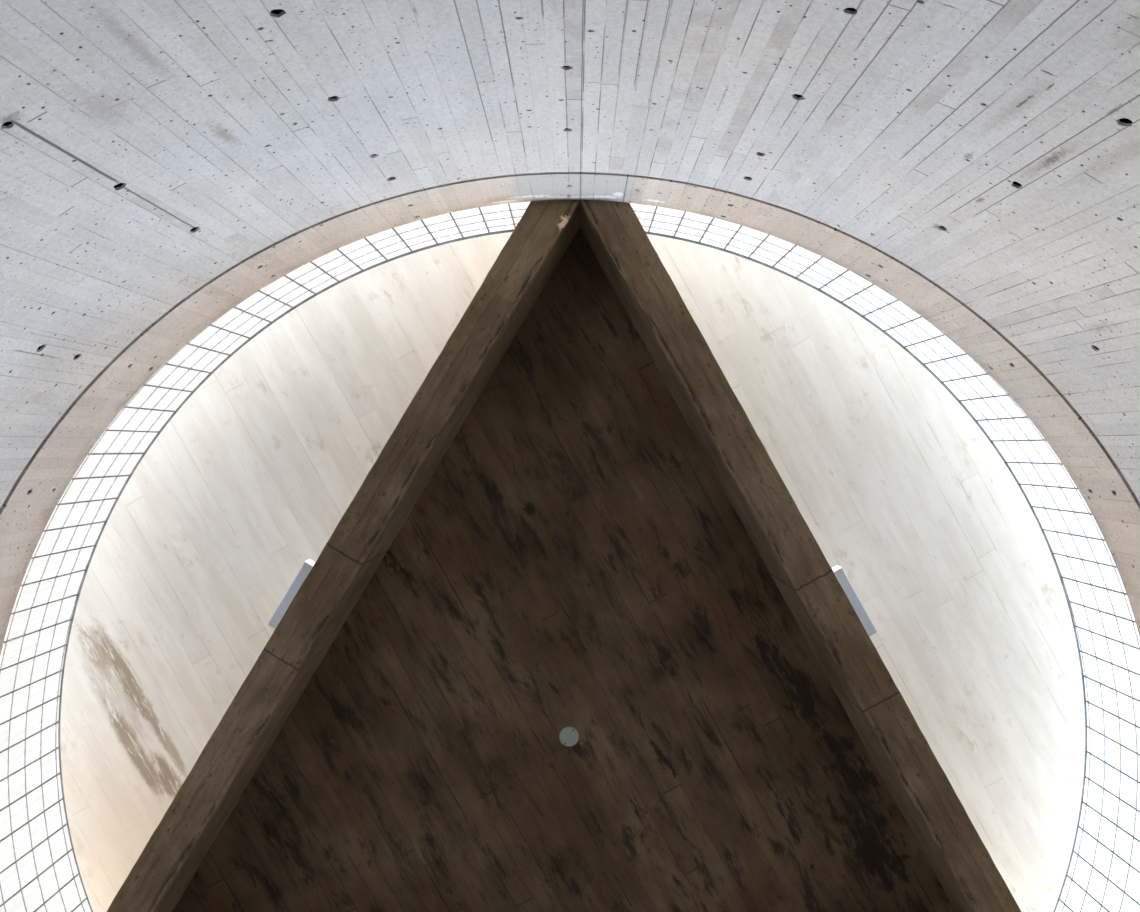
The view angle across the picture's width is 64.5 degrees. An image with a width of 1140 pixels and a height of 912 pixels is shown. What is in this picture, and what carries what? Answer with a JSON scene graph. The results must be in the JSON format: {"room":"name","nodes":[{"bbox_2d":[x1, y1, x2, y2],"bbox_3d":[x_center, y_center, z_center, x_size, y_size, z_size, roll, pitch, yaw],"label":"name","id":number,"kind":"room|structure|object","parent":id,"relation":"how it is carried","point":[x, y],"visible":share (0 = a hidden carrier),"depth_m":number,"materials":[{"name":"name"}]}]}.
{"room":"museum atrium","nodes":[
{"label":"museum atrium","id":0,"kind":"room"},
{"bbox_2d":[0,0,1139,507],"bbox_3d":[-0.030,2.204,1.864,8.900,6.889,8.900,0,-89,0],"label":"wall","id":1,"kind":"structure","parent":0,"point":[149,149],"depth_m":3.83,"materials":[{"name":"grey concrete"}]},
{"bbox_2d":[0,172,1139,911],"bbox_3d":[-0.003,2.170,5.626,8.900,0.558,8.900,0,-89,0],"label":"wall","id":2,"kind":"structure","parent":0,"point":[27,509],"depth_m":5.58,"materials":[{"name":"beige concrete"}]},
{"bbox_2d":[0,201,530,911],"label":"window","id":3,"kind":"structure","parent":2,"relation":"in","point":[510,210],"depth_m":6.34,"materials":[{"name":"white glass"}]},
{"bbox_2d":[107,200,579,911],"bbox_3d":[-1.755,1.108,6.357,0.274,0.896,7.567,31,-89,0],"label":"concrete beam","id":4,"kind":"structure","parent":2,"relation":"on","point":[244,735],"depth_m":5.91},
{"bbox_2d":[267,559,314,629],"bbox_3d":[-1.859,0.933,6.079,0.081,0.117,0.497,31,-89,0],"label":"strip light","id":5,"kind":"object","parent":4,"relation":"attached to","point":[307,566],"visible":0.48,"depth_m":6.02,"materials":[{"name":"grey metal"}]},
{"bbox_2d":[580,200,1020,911],"bbox_3d":[1.796,1.170,6.334,0.275,0.900,7.567,-29,-90,1],"label":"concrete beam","id":6,"kind":"structure","parent":2,"relation":"on","point":[879,713],"depth_m":5.88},
{"bbox_2d":[832,565,877,636],"bbox_3d":[1.889,0.974,6.052,0.081,0.117,0.498,-29,-90,1],"label":"strip light","id":7,"kind":"object","parent":6,"relation":"attached to","point":[838,571],"visible":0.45,"depth_m":6.00,"materials":[{"name":"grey metal"}]},
{"bbox_2d":[633,203,1139,911],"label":"window","id":8,"kind":"structure","parent":2,"relation":"in","point":[654,213],"depth_m":6.32,"materials":[{"name":"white glass"}]},
{"bbox_2d":[60,229,1084,911],"bbox_3d":[-0.009,0.847,6.827,9.838,0.428,6.836,0,-89,0],"label":"ceiling","id":9,"kind":"structure","parent":0,"point":[574,556],"depth_m":6.70,"materials":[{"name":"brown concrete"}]},
{"bbox_2d":[559,727,578,745],"bbox_3d":[-0.007,2.088,6.728,0.146,0.017,0.146,0,-89,0],"label":"cover plate","id":10,"kind":"object","parent":9,"relation":"attached to","point":[568,736],"visible":1,"depth_m":6.72,"materials":[{"name":"grey metal"}]},
{"bbox_2d":[58,228,1086,911],"bbox_3d":[0.006,2.160,6.792,7.684,0.326,7.684,0,-89,0],"label":"trim","id":11,"kind":"structure","parent":9,"relation":"attached to","point":[511,230],"depth_m":6.66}
]}

